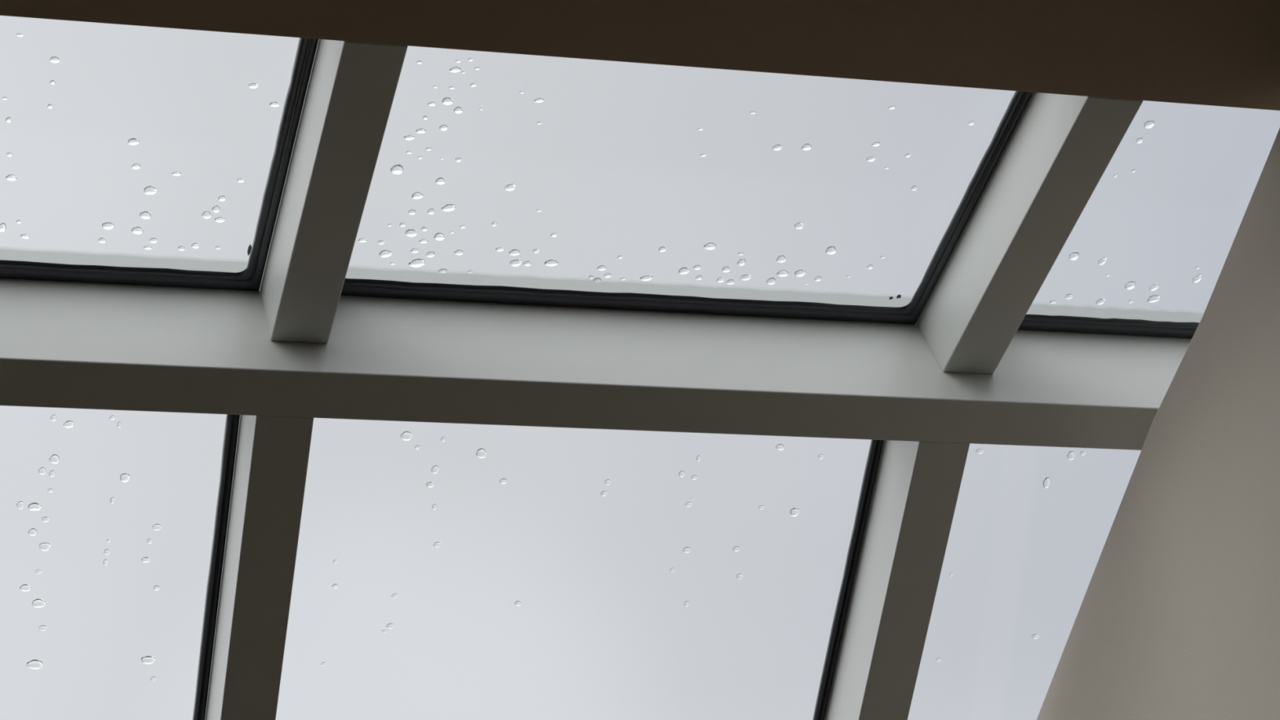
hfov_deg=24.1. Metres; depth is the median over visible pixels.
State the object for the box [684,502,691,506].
raindrop
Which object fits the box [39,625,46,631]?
raindrop
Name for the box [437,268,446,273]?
raindrop
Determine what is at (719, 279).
raindrop
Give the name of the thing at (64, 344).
purlin
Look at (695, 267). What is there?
raindrop
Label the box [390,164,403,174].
raindrop
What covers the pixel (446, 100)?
raindrop
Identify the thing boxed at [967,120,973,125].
raindrop
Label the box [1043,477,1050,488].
raindrop
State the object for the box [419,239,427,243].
raindrop
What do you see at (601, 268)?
raindrop
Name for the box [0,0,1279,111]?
ceiling
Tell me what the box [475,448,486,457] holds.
raindrop
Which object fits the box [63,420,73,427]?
raindrop
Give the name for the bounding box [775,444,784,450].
raindrop
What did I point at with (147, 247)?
raindrop
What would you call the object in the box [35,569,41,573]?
raindrop
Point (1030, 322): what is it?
window
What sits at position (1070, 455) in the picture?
raindrop
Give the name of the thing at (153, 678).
raindrop
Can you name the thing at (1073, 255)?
raindrop
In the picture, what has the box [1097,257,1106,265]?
raindrop
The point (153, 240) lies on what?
raindrop
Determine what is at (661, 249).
raindrop
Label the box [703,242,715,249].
raindrop
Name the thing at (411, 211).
raindrop
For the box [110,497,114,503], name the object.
raindrop
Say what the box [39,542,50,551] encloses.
raindrop
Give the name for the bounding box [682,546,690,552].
raindrop
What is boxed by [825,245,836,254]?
raindrop
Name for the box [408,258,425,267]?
raindrop
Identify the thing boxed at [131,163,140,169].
raindrop
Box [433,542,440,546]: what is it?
raindrop
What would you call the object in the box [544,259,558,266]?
raindrop
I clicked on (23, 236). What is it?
raindrop
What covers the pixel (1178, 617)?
wall
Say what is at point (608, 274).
raindrop
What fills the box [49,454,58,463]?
raindrop
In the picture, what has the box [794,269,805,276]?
raindrop
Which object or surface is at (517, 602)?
raindrop
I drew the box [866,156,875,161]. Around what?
raindrop
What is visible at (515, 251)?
raindrop
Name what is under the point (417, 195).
raindrop
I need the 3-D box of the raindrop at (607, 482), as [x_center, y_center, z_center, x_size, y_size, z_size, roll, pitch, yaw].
[-0.048,0.182,4.459,0.010,0.005,0.007,14,-35,-33]
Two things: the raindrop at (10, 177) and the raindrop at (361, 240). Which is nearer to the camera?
the raindrop at (10, 177)
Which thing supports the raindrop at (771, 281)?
attached to the window at (909, 313)
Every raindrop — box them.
[0,222,6,231]
[5,116,11,122]
[5,174,16,181]
[16,501,23,509]
[19,584,31,591]
[20,234,29,239]
[26,659,42,669]
[28,502,41,510]
[28,528,36,535]
[31,598,45,607]
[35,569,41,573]
[38,466,45,474]
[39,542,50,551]
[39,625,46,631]
[41,516,49,522]
[48,470,54,476]
[49,56,59,62]
[49,80,55,84]
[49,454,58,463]
[50,414,56,421]
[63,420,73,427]
[97,237,106,243]
[102,222,114,229]
[102,559,107,565]
[103,549,110,555]
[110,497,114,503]
[120,473,129,482]
[128,137,138,145]
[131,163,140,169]
[131,226,142,234]
[139,210,150,218]
[141,556,151,562]
[141,656,155,664]
[143,185,156,195]
[143,245,151,249]
[146,538,152,543]
[149,237,157,243]
[150,676,155,681]
[151,524,160,530]
[153,585,159,590]
[172,171,181,175]
[177,245,184,250]
[191,243,199,248]
[201,211,211,218]
[212,205,219,212]
[214,217,225,222]
[217,195,226,201]
[236,177,244,182]
[248,83,257,88]
[269,102,279,106]
[332,583,338,588]
[358,238,367,242]
[377,240,384,244]
[379,249,391,257]
[386,623,394,628]
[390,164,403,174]
[391,593,397,598]
[399,222,405,226]
[400,431,412,440]
[404,135,414,140]
[404,228,417,236]
[408,209,415,214]
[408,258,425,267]
[410,248,418,253]
[412,191,422,199]
[416,128,425,133]
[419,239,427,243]
[421,226,427,231]
[425,251,434,257]
[426,482,434,487]
[427,102,435,106]
[427,208,434,214]
[431,465,438,473]
[431,504,436,509]
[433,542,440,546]
[434,232,444,240]
[435,177,444,184]
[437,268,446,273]
[439,124,447,130]
[441,97,453,105]
[441,204,455,211]
[449,66,460,72]
[453,106,462,113]
[453,249,463,255]
[454,157,461,161]
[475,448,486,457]
[495,247,503,251]
[499,478,506,484]
[504,183,515,191]
[508,248,519,255]
[509,259,521,266]
[514,600,520,605]
[523,260,531,266]
[533,248,538,253]
[534,97,543,102]
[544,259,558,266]
[551,232,557,236]
[592,277,601,282]
[597,265,606,271]
[600,490,607,496]
[604,272,611,277]
[604,479,610,484]
[640,275,653,280]
[658,246,666,252]
[678,266,689,274]
[678,471,684,476]
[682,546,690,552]
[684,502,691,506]
[684,601,688,606]
[691,475,697,479]
[693,265,701,270]
[695,275,702,279]
[696,455,700,461]
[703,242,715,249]
[716,277,724,282]
[721,266,730,272]
[725,279,734,284]
[733,546,739,551]
[736,573,742,579]
[737,258,745,266]
[739,274,751,280]
[766,277,775,284]
[772,144,782,151]
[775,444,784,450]
[776,255,786,262]
[777,270,788,276]
[790,507,799,516]
[794,222,804,229]
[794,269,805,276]
[801,143,811,150]
[814,275,821,281]
[817,453,822,458]
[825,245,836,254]
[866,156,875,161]
[866,264,872,269]
[871,142,879,146]
[888,105,895,109]
[911,185,916,190]
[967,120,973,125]
[976,448,983,453]
[1031,634,1039,639]
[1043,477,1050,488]
[1064,293,1072,298]
[1066,450,1075,460]
[1068,251,1079,260]
[1080,450,1085,455]
[1096,298,1105,304]
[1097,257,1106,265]
[1124,280,1135,289]
[1136,137,1142,143]
[1143,120,1154,128]
[1147,294,1159,302]
[1149,284,1159,291]
[1192,274,1202,283]
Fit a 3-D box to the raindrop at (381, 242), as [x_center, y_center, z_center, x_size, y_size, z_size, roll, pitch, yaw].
[-0.367,-0.167,4.240,0.010,0.002,0.010,7,-32,-24]
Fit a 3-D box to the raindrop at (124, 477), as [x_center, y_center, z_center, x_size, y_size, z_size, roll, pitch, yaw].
[-0.734,0.168,4.271,0.014,0.009,0.012,-3,-29,-6]
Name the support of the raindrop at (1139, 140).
attached to the window at (1030, 322)
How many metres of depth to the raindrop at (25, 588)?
4.31 m
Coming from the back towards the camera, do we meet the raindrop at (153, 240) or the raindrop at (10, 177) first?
the raindrop at (153, 240)
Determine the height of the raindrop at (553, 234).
0.002 m
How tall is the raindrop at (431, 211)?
0.003 m
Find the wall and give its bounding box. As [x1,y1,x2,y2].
[1036,128,1279,719]
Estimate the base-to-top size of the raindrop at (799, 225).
0.004 m
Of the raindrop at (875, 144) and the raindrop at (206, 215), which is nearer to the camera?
the raindrop at (206, 215)
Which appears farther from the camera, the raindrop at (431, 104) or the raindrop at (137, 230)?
the raindrop at (137, 230)
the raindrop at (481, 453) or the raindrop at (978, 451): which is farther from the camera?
the raindrop at (978, 451)
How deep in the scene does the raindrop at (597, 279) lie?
4.37 m
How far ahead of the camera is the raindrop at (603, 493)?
4.47 m
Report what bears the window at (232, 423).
attached to the purlin
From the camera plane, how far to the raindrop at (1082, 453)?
4.63 m
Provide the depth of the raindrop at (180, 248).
4.19 m
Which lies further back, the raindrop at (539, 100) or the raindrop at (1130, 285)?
the raindrop at (1130, 285)
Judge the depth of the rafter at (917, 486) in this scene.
4.51 m
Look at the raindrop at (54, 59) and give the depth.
3.86 m
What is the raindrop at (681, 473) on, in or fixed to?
attached to the window at (876, 446)
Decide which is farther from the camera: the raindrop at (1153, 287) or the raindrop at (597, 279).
the raindrop at (1153, 287)
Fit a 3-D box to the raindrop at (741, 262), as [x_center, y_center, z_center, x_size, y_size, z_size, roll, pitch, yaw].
[0.148,-0.144,4.387,0.012,0.004,0.017,-2,-29,-7]
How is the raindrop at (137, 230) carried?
attached to the window at (251, 278)
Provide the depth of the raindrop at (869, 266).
4.44 m
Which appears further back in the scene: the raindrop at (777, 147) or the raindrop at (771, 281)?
the raindrop at (771, 281)
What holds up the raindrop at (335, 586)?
attached to the window at (876, 446)
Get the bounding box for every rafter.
[204,414,313,719]
[259,39,408,343]
[824,440,969,719]
[915,92,1142,373]
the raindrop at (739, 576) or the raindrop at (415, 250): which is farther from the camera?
the raindrop at (739, 576)
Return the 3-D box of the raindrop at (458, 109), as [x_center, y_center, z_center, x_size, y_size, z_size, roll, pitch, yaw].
[-0.245,-0.338,4.041,0.012,0.003,0.014,-7,-29,0]
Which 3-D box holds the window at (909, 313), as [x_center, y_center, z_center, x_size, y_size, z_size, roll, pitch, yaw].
[0.058,-0.281,4.171,0.918,0.108,0.663,3,-30,-16]
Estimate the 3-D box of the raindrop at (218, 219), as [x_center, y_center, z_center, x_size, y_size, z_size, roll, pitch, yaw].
[-0.583,-0.195,4.154,0.014,0.003,0.011,7,-32,-23]
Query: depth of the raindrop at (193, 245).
4.19 m
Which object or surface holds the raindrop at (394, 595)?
attached to the window at (876, 446)
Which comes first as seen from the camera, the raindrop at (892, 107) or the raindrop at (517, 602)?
the raindrop at (892, 107)
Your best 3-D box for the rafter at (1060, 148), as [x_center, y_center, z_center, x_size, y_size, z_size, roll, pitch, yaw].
[0.543,-0.213,4.283,0.081,0.238,0.666,3,-30,-16]
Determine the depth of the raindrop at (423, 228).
4.23 m
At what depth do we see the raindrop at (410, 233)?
4.23 m
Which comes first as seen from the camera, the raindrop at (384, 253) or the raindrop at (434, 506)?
the raindrop at (384, 253)
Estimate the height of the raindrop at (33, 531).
0.007 m
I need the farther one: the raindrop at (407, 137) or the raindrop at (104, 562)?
the raindrop at (104, 562)
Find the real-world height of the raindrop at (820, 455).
0.005 m
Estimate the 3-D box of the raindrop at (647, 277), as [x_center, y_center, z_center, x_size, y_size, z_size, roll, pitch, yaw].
[0.009,-0.120,4.387,0.019,0.003,0.013,-8,-29,4]
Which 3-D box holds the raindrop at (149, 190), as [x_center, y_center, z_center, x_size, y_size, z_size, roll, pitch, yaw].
[-0.667,-0.232,4.085,0.017,0.004,0.019,0,-30,-12]
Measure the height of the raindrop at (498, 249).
0.003 m
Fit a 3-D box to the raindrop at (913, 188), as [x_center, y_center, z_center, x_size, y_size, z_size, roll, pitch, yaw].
[0.393,-0.247,4.305,0.009,0.002,0.011,-7,-29,0]
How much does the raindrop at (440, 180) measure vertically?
0.004 m
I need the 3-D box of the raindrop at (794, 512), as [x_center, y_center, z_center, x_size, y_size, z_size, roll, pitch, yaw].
[0.235,0.231,4.558,0.015,0.009,0.013,-2,-29,-8]
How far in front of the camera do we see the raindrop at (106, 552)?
4.32 m
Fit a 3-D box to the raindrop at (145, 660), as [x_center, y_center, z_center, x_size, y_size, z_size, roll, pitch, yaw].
[-0.723,0.441,4.409,0.021,0.009,0.012,2,-30,-15]
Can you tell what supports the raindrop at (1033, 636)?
attached to the window
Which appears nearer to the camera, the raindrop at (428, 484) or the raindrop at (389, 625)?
the raindrop at (428, 484)
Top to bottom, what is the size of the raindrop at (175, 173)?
0.003 m
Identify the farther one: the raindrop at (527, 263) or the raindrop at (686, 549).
the raindrop at (686, 549)
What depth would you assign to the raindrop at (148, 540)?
4.32 m
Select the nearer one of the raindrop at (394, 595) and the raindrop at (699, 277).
the raindrop at (699, 277)
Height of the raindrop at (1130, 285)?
0.005 m
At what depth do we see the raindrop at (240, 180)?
4.09 m
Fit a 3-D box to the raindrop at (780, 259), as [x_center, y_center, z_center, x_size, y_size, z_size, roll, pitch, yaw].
[0.206,-0.148,4.394,0.014,0.004,0.018,-15,-30,15]
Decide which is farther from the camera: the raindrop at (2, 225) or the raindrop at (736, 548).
the raindrop at (736, 548)
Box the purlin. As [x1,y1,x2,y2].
[0,278,1191,450]
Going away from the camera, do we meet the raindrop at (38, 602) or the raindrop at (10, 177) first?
the raindrop at (10, 177)
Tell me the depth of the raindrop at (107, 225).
4.13 m
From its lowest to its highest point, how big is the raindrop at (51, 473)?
0.006 m
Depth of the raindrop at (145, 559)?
4.33 m
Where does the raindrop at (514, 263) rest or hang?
attached to the window at (909, 313)
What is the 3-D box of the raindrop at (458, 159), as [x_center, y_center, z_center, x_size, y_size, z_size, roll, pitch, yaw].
[-0.250,-0.276,4.122,0.009,0.002,0.009,-14,-30,13]
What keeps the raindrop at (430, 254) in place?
attached to the window at (909, 313)
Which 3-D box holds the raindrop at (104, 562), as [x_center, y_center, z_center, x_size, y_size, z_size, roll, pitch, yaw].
[-0.771,0.292,4.322,0.006,0.006,0.008,-1,-29,-11]
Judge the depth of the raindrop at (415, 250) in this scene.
4.26 m
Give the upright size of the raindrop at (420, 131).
0.003 m
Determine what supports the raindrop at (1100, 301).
attached to the window at (1030, 322)
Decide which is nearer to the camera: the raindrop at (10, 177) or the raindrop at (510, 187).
the raindrop at (10, 177)
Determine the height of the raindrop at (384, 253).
0.004 m
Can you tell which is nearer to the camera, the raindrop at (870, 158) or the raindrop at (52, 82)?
the raindrop at (52, 82)
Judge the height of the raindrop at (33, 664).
0.010 m
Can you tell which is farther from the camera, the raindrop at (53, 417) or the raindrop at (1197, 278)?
the raindrop at (1197, 278)
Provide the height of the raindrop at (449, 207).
0.004 m
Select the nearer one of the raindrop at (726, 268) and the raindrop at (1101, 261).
the raindrop at (726, 268)
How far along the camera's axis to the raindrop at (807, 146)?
4.20 m
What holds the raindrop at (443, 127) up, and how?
attached to the window at (909, 313)
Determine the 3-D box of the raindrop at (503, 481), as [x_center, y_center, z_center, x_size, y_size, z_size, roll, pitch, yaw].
[-0.202,0.178,4.417,0.011,0.006,0.008,5,-31,-20]
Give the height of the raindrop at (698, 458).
0.006 m
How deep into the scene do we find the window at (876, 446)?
4.62 m
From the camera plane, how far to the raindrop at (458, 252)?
4.28 m
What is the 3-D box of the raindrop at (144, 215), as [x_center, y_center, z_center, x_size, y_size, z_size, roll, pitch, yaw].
[-0.681,-0.200,4.125,0.015,0.004,0.017,-16,-30,17]
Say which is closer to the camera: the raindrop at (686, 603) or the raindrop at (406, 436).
the raindrop at (406, 436)
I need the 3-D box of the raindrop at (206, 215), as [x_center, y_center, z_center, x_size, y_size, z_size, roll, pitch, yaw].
[-0.599,-0.201,4.142,0.013,0.003,0.016,-9,-29,5]
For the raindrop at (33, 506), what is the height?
0.008 m
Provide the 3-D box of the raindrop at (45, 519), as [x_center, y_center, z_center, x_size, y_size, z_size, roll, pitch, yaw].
[-0.847,0.227,4.270,0.011,0.005,0.007,-1,-29,-9]
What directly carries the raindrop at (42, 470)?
attached to the window at (232, 423)
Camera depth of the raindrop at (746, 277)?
4.42 m
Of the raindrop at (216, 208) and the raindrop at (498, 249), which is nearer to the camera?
the raindrop at (216, 208)
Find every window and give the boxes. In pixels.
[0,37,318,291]
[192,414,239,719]
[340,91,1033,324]
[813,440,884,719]
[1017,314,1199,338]
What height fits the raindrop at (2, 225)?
0.005 m
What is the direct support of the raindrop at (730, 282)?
attached to the window at (909, 313)
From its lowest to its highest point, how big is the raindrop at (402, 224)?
0.002 m
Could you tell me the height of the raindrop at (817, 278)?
0.003 m
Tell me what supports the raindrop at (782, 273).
attached to the window at (909, 313)
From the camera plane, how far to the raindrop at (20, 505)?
4.25 m
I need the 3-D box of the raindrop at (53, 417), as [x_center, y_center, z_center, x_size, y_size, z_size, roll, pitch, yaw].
[-0.822,0.081,4.205,0.009,0.006,0.008,-24,-34,29]
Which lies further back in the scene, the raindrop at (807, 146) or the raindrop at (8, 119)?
the raindrop at (807, 146)
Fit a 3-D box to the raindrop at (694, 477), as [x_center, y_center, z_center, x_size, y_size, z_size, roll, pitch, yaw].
[0.081,0.176,4.490,0.010,0.005,0.007,6,-31,-22]
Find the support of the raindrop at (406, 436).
attached to the window at (876, 446)
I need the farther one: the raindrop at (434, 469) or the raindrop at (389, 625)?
the raindrop at (389, 625)
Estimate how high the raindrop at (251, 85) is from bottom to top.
0.003 m
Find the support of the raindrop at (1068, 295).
attached to the window at (1030, 322)
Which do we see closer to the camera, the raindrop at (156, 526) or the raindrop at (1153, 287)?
the raindrop at (156, 526)
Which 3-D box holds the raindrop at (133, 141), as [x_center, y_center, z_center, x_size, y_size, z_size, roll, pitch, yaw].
[-0.676,-0.292,4.003,0.015,0.003,0.014,2,-30,-14]
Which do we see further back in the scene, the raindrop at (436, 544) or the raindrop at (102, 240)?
the raindrop at (436, 544)
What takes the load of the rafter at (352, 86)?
on the purlin
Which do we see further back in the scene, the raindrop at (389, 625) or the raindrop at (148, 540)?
the raindrop at (389, 625)
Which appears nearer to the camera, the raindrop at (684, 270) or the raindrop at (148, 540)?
the raindrop at (148, 540)
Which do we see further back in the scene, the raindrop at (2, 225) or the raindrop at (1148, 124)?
the raindrop at (1148, 124)
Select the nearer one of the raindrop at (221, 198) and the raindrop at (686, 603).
the raindrop at (221, 198)
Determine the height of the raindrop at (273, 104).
0.003 m
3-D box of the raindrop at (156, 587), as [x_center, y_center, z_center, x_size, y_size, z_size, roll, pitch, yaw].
[-0.703,0.331,4.360,0.009,0.005,0.007,2,-30,-15]
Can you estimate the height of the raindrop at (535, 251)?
0.002 m
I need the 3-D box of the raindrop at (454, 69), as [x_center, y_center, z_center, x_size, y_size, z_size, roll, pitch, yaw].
[-0.245,-0.386,3.977,0.015,0.003,0.011,-5,-29,-2]
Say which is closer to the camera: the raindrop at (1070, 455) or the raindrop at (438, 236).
the raindrop at (438, 236)
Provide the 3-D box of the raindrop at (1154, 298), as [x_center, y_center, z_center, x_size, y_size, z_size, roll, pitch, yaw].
[0.788,-0.095,4.596,0.019,0.005,0.020,-3,-29,-6]

